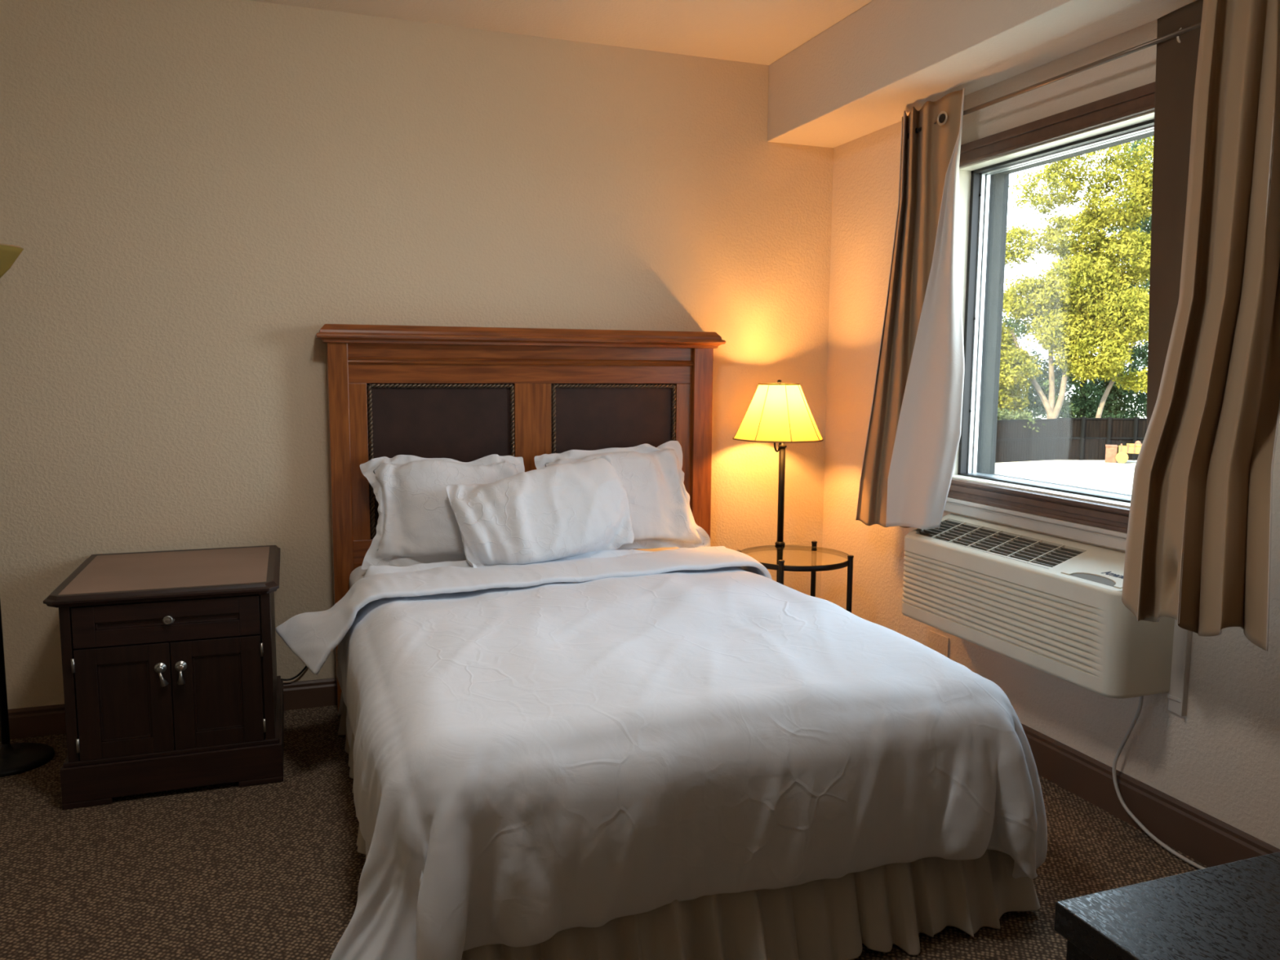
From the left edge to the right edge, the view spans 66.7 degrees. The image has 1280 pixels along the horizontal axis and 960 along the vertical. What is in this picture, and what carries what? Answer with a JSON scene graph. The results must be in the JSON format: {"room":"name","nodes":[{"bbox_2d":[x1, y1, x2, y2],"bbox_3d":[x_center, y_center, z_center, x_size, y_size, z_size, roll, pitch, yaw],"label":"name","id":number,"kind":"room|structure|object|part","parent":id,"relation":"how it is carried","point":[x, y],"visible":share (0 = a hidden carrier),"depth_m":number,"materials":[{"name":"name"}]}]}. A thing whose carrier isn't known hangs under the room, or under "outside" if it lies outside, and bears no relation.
{"room":"hotel room","nodes":[
{"label":"hotel room","id":0,"kind":"room"},
{"bbox_2d":[0,0,833,709],"bbox_3d":[-1.482,-0.443,3.919,5.688,2.762,0.200,-2,7,-20],"label":"wall","id":1,"kind":"structure","parent":0,"point":[191,191],"depth_m":3.83,"materials":[{"name":"beige paint"}]},
{"bbox_2d":[0,677,337,740],"bbox_3d":[-1.525,0.887,3.945,5.138,0.112,0.016,-2,7,-20],"label":"baseboard","id":2,"kind":"structure","parent":1,"relation":"attached to","point":[47,720],"depth_m":3.69,"materials":[{"name":"brown wood"}]},
{"bbox_2d":[248,0,873,65],"bbox_3d":[-0.417,-1.572,0.847,5.688,0.200,6.413,-2,7,-20],"label":"ceiling","id":3,"kind":"structure","parent":0,"point":[761,32],"depth_m":3.82,"materials":[{"name":"white paint"}]},
{"bbox_2d":[0,705,1208,959],"bbox_3d":[-0.439,1.330,1.182,5.688,0.120,6.413,-2,7,-20],"label":"floor","id":4,"kind":"structure","parent":0,"point":[228,871],"depth_m":2.74,"materials":[{"name":"carpet"}]},
{"bbox_2d":[0,243,54,777],"bbox_3d":[-2.230,0.108,3.335,0.298,1.790,0.298,-2,7,-20],"label":"lamp","id":5,"kind":"object","parent":4,"relation":"on","point":[15,758],"visible":1,"depth_m":3.40,"materials":[{"name":"black metal"}]},
{"bbox_3d":[-2.224,-0.712,3.240,0.294,0.131,0.294,-2,7,-20],"label":"lamp shade","id":6,"kind":"part","parent":5,"relation":"part of","materials":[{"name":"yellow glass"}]},
{"bbox_2d":[43,545,284,809],"bbox_3d":[-1.639,0.652,3.470,0.685,0.686,0.755,-2,7,-20],"label":"nightstand","id":7,"kind":"object","parent":4,"relation":"on","point":[171,681],"visible":1,"depth_m":3.16,"materials":[{"name":"brown wood"}]},
{"bbox_3d":[-1.647,0.706,3.112,0.270,0.360,0.018,-2,7,-20],"label":"door","id":8,"kind":"part","parent":7,"relation":"part of","materials":[{"name":"brown wood"}]},
{"bbox_3d":[-1.534,0.625,3.117,0.042,0.074,0.031,-2,7,-20],"label":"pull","id":9,"kind":"part","parent":7,"relation":"part of","materials":[{"name":"grey metal"}]},
{"bbox_3d":[-1.516,0.454,3.130,0.544,0.130,0.018,-2,7,-20],"label":"drawer","id":10,"kind":"part","parent":7,"relation":"part of","materials":[{"name":"brown wood"}]},
{"bbox_3d":[-1.512,0.447,3.115,0.038,0.038,0.026,-2,7,-20],"label":"knob","id":11,"kind":"part","parent":7,"relation":"part of","materials":[{"name":"grey metal"}]},
{"bbox_3d":[-1.481,0.622,3.136,0.036,0.071,0.031,-2,7,-20],"label":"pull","id":12,"kind":"part","parent":7,"relation":"part of","materials":[{"name":"grey metal"}]},
{"bbox_3d":[-1.389,0.698,3.204,0.270,0.360,0.018,-2,7,-20],"label":"door","id":13,"kind":"part","parent":7,"relation":"part of","materials":[{"name":"brown wood"}]},
{"bbox_2d":[315,324,1039,959],"bbox_3d":[-0.095,0.259,3.161,1.723,1.561,2.287,-2,7,-20],"label":"bed","id":14,"kind":"object","parent":4,"relation":"on","point":[460,393],"visible":0.27,"depth_m":3.90,"materials":[{"name":"brown wood"}]},
{"bbox_3d":[-1.201,0.195,3.921,0.076,1.497,0.098,-2,7,-20],"label":"post","id":15,"kind":"part","parent":14,"relation":"part of","materials":[{"name":"brown wood"}]},
{"bbox_3d":[-0.813,-0.083,4.018,0.598,0.632,0.011,-2,7,-20],"label":"leather panel","id":16,"kind":"part","parent":14,"relation":"part of","materials":[{"name":"brown leather"}]},
{"bbox_3d":[-0.808,-0.084,4.006,0.594,0.622,0.018,-2,7,-20],"label":"rope moulding","id":17,"kind":"part","parent":14,"relation":"part of","materials":[{"name":"brown metal"}]},
{"bbox_2d":[360,453,524,569],"bbox_3d":[-0.762,0.118,3.837,0.668,0.428,0.262,-2,7,-20],"label":"pillow","id":18,"kind":"object","parent":14,"relation":"on","point":[417,523],"visible":0.67,"depth_m":3.76,"materials":[{"name":"white fabric"}]},
{"bbox_3d":[-0.468,0.091,4.160,1.472,1.160,0.023,-2,7,-20],"label":"rail","id":19,"kind":"part","parent":14,"relation":"part of","materials":[{"name":"brown wood"}]},
{"bbox_3d":[-0.453,-0.599,4.078,1.723,0.073,0.142,-2,7,-20],"label":"crown","id":20,"kind":"part","parent":14,"relation":"part of","materials":[{"name":"brown wood"}]},
{"bbox_3d":[-0.460,-0.495,4.083,1.472,0.026,0.034,-2,7,-20],"label":"bead moulding","id":21,"kind":"part","parent":14,"relation":"part of","materials":[{"name":"brown wood"}]},
{"bbox_3d":[-0.114,-0.106,4.269,0.572,0.632,0.011,-2,7,-20],"label":"leather panel","id":22,"kind":"part","parent":14,"relation":"part of","materials":[{"name":"brown leather"}]},
{"bbox_3d":[-0.110,-0.108,4.257,0.568,0.622,0.018,-2,7,-20],"label":"rope moulding","id":23,"kind":"part","parent":14,"relation":"part of","materials":[{"name":"brown metal"}]},
{"bbox_2d":[533,440,711,549],"bbox_3d":[-0.056,0.082,4.095,0.748,0.472,0.263,-2,7,-20],"label":"pillow","id":24,"kind":"object","parent":14,"relation":"on","point":[652,477],"visible":0.48,"depth_m":4.08,"materials":[{"name":"white fabric"}]},
{"bbox_2d":[275,546,1047,959],"bbox_3d":[-0.127,0.711,2.962,2.009,0.677,1.979,-2,7,-20],"label":"duvet","id":25,"kind":"object","parent":14,"relation":"on","point":[541,750],"visible":0.98,"depth_m":2.29,"materials":[{"name":"white fabric"}]},
{"bbox_2d":[445,454,634,567],"bbox_3d":[-0.376,0.121,3.764,0.729,0.401,0.341,-2,7,-20],"label":"pillow","id":26,"kind":"object","parent":25,"relation":"on","point":[552,513],"visible":0.98,"depth_m":3.70,"materials":[{"name":"white fabric"}]},
{"bbox_3d":[0.263,0.145,4.446,0.092,1.497,0.098,-2,7,-20],"label":"post","id":27,"kind":"part","parent":14,"relation":"part of","materials":[{"name":"brown wood"}]},
{"bbox_2d":[732,379,853,613],"bbox_3d":[0.625,0.243,4.250,0.493,1.352,0.678,-2,7,-20],"label":"floor lamp","id":28,"kind":"object","parent":4,"relation":"on","point":[780,412],"visible":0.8,"depth_m":4.22,"materials":[{"name":"yellow fabric"}]},
{"bbox_3d":[0.615,-0.215,4.339,0.037,0.180,0.034,2,7,10],"label":"lamp arm","id":29,"kind":"part","parent":28,"relation":"part of","materials":[{"name":"black metal"}]},
{"bbox_3d":[0.617,-0.305,4.328,0.407,0.249,0.407,-2,7,-20],"label":"shade trim","id":30,"kind":"part","parent":28,"relation":"part of","materials":[{"name":"beige fabric"}]},
{"bbox_3d":[0.617,-0.305,4.328,0.400,0.243,0.400,-2,7,-20],"label":"lamp shade","id":31,"kind":"part","parent":28,"relation":"part of","materials":[{"name":"beige fabric"}]},
{"bbox_3d":[0.571,0.638,3.975,0.027,0.631,0.026,-2,7,-20],"label":"leg","id":32,"kind":"part","parent":28,"relation":"part of","materials":[{"name":"black metal"}]},
{"bbox_3d":[0.783,0.589,4.413,0.027,0.631,0.026,-2,7,-20],"label":"leg","id":33,"kind":"part","parent":28,"relation":"part of","materials":[{"name":"black metal"}]},
{"bbox_3d":[0.875,0.627,4.088,0.027,0.631,0.026,-2,7,-20],"label":"leg","id":34,"kind":"part","parent":28,"relation":"part of","materials":[{"name":"black metal"}]},
{"bbox_2d":[1053,851,1279,959],"bbox_3d":[1.168,0.907,1.157,1.180,0.750,0.610,-2,7,-20],"label":"dresser","id":35,"kind":"object","parent":4,"relation":"on","point":[1229,911],"visible":1,"depth_m":1.17,"materials":[{"name":"black wood"}]},
{"bbox_2d":[820,19,1279,848],"bbox_3d":[1.958,-0.183,1.874,0.085,2.762,6.013,-2,7,-20],"label":"wall","id":36,"kind":"structure","parent":0,"point":[1220,759],"depth_m":3.35,"materials":[{"name":"beige paint"}]},
{"bbox_2d":[928,630,949,657],"bbox_3d":[1.204,0.661,3.919,0.007,0.082,0.120,-2,7,-20],"label":"cover plate","id":37,"kind":"object","parent":36,"relation":"attached to","point":[938,642],"visible":0.85,"depth_m":3.91,"materials":[{"name":"beige plastic"}]},
{"bbox_2d":[767,0,1196,147],"bbox_3d":[1.763,-1.381,1.662,0.348,0.335,6.013,-2,7,-20],"label":"soffit","id":38,"kind":"object","parent":36,"relation":"attached to","point":[858,77],"depth_m":3.46,"materials":[{"name":"white paint"}]},
{"bbox_2d":[943,81,1155,551],"bbox_3d":[1.461,-0.512,3.253,0.163,1.393,1.350,-2,7,-20],"label":"window","id":39,"kind":"structure","parent":36,"relation":"in","point":[1047,509],"depth_m":3.45,"materials":[{"name":"beige paint"}]},
{"bbox_2d":[902,513,1205,869],"bbox_3d":[1.375,0.635,3.114,0.227,0.838,1.546,-2,7,-20],"label":"air conditioner","id":40,"kind":"object","parent":36,"relation":"attached to","point":[1054,606],"visible":0.94,"depth_m":3.08,"materials":[{"name":"beige plastic"}]},
{"bbox_2d":[915,520,1083,568],"bbox_3d":[1.244,0.247,3.430,0.163,0.117,0.708,-2,7,-20],"label":"vent","id":41,"kind":"object","parent":40,"relation":"attached to","point":[1024,549],"depth_m":3.38,"materials":[{"name":"plastic"}]},
{"bbox_3d":[1.300,0.232,3.300,0.211,0.080,1.049,-2,7,-20],"label":"panel","id":42,"kind":"part","parent":40,"relation":"part of","materials":[{"name":"beige plastic"}]},
{"bbox_3d":[1.423,0.271,2.940,0.160,0.058,0.232,-2,7,-20],"label":"control door","id":43,"kind":"part","parent":40,"relation":"part of","materials":[{"name":"beige plastic"}]},
{"bbox_3d":[1.586,0.866,2.741,0.033,0.467,0.656,-2,7,-18],"label":"power cord","id":44,"kind":"part","parent":40,"relation":"part of","materials":[{"name":"white plastic"}]},
{"bbox_2d":[907,22,1200,138],"bbox_3d":[1.353,-1.269,3.139,0.129,0.081,1.536,-2,7,-20],"label":"curtain rod","id":45,"kind":"object","parent":36,"relation":"attached to","point":[1180,32],"visible":0.62,"depth_m":2.98,"materials":[{"name":"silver metal"}]},
{"bbox_2d":[855,88,964,528],"bbox_3d":[1.044,-0.609,3.810,0.120,1.657,0.694,-1,7,-15],"label":"curtain","id":46,"kind":"object","parent":45,"relation":"hanging from","point":[914,429],"visible":1,"depth_m":3.72,"materials":[{"name":"beige fabric"}]},
{"bbox_2d":[1121,0,1279,651],"bbox_3d":[1.490,-0.437,2.521,0.299,1.672,0.645,-2,7,-20],"label":"curtain","id":47,"kind":"object","parent":45,"relation":"hanging from","point":[1197,553],"visible":1,"depth_m":2.50,"materials":[{"name":"beige fabric"}]},
{"bbox_2d":[1021,723,1279,867],"bbox_3d":[1.904,1.121,1.999,0.016,0.143,5.997,-2,7,-20],"label":"baseboard","id":48,"kind":"structure","parent":36,"relation":"attached to","point":[1202,837],"depth_m":2.96,"materials":[{"name":"brown wood"}]},
{"bbox_2d":[976,131,1154,496],"bbox_3d":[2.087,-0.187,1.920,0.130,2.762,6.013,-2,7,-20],"label":"window","id":49,"kind":"structure","parent":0,"point":[999,182],"depth_m":3.85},
{"label":"outside","id":50,"kind":"structure","parent":0,"visible":0},
{"bbox_2d":[995,396,1146,494],"bbox_3d":[28.736,-1.906,53.022,130.000,0.300,160.000,-2,7,-20],"label":"ground","id":51,"kind":"structure","parent":50,"point":[1117,477],"depth_m":36.89,"materials":[{"name":"white concrete"}]},
{"bbox_2d":[997,407,1044,431],"bbox_3d":[15.421,-2.129,42.349,3.678,2.426,2.865,1,7,6],"label":"shrub","id":52,"kind":"object","parent":51,"relation":"on","point":[1001,415],"visible":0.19,"depth_m":41.47,"materials":[{"name":"green plant"}]},
{"bbox_2d":[995,417,1146,462],"bbox_3d":[19.151,-1.715,41.282,16.720,1.870,1.823,-1,7,-12],"label":"fence","id":53,"kind":"object","parent":51,"relation":"on","point":[1083,438],"visible":0.4,"depth_m":41.88,"materials":[{"name":"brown wood"}]},
{"bbox_3d":[14.559,-1.594,40.299,7.532,1.789,0.020,-3,7,-26],"label":"board panel","id":54,"kind":"part","parent":53,"relation":"part of","materials":[{"name":"grey wood"}]},
{"bbox_3d":[14.591,-2.029,40.227,7.500,0.890,0.045,-3,7,-26],"label":"rail","id":55,"kind":"part","parent":53,"relation":"part of","materials":[{"name":"wood"}]},
{"bbox_3d":[19.052,-1.787,41.900,0.120,1.870,0.100,0,7,-2],"label":"post","id":56,"kind":"part","parent":53,"relation":"part of","materials":[{"name":"wood"}]},
{"bbox_3d":[22.719,-1.762,42.089,9.562,1.830,0.020,0,7,-2],"label":"board panel","id":57,"kind":"part","parent":53,"relation":"part of","materials":[{"name":"brown wood"}]},
{"bbox_3d":[22.692,-2.205,42.004,9.500,0.910,0.045,0,7,-2],"label":"rail","id":58,"kind":"part","parent":53,"relation":"part of","materials":[{"name":"wood"}]},
{"bbox_3d":[20.202,-1.783,41.937,0.120,1.870,0.100,0,7,-2],"label":"post","id":59,"kind":"part","parent":53,"relation":"part of","materials":[{"name":"brown wood"}]},
{"bbox_3d":[21.351,-1.779,41.974,0.120,1.870,0.100,0,7,-2],"label":"post","id":60,"kind":"part","parent":53,"relation":"part of","materials":[{"name":"brown wood"}]},
{"bbox_2d":[997,136,1153,418],"bbox_3d":[18.788,-7.899,42.140,9.997,13.974,4.695,4,7,26],"label":"tree","id":61,"kind":"object","parent":51,"relation":"on","point":[1068,333],"visible":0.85,"depth_m":41.20,"materials":[{"name":"green plant"}]},
{"bbox_2d":[1002,136,1153,418],"bbox_3d":[21.321,-9.311,46.174,10.410,15.990,7.270,1,7,7],"label":"tree","id":62,"kind":"object","parent":51,"relation":"on","point":[1081,404],"visible":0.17,"depth_m":45.13,"materials":[{"name":"green plant"}]},
{"bbox_2d":[1105,444,1117,462],"bbox_3d":[19.925,-1.114,41.136,0.460,0.720,0.640,3,7,24],"label":"brick planter","id":63,"kind":"object","parent":51,"relation":"on","point":[1110,450],"visible":1,"depth_m":40.87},
{"bbox_2d":[1115,440,1142,463],"bbox_3d":[20.738,-1.181,40.761,1.440,0.948,0.800,3,7,24],"label":"cart","id":64,"kind":"object","parent":51,"relation":"on","point":[1122,457],"visible":0.52,"depth_m":40.57,"materials":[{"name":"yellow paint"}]},
{"bbox_3d":[-1.356,0.607,3.977,0.073,0.113,0.009,-2,7,-20],"label":"wall outlet","id":65,"kind":"object","parent":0,"visible":0},
{"bbox_2d":[280,665,306,680],"bbox_3d":[-1.415,0.717,3.953,0.165,0.198,0.020,-2,7,-23],"label":"cable","id":66,"kind":"object","parent":65,"relation":"attached to","point":[305,667],"visible":0.39,"depth_m":3.96,"materials":[{"name":"plastic"}]}
]}

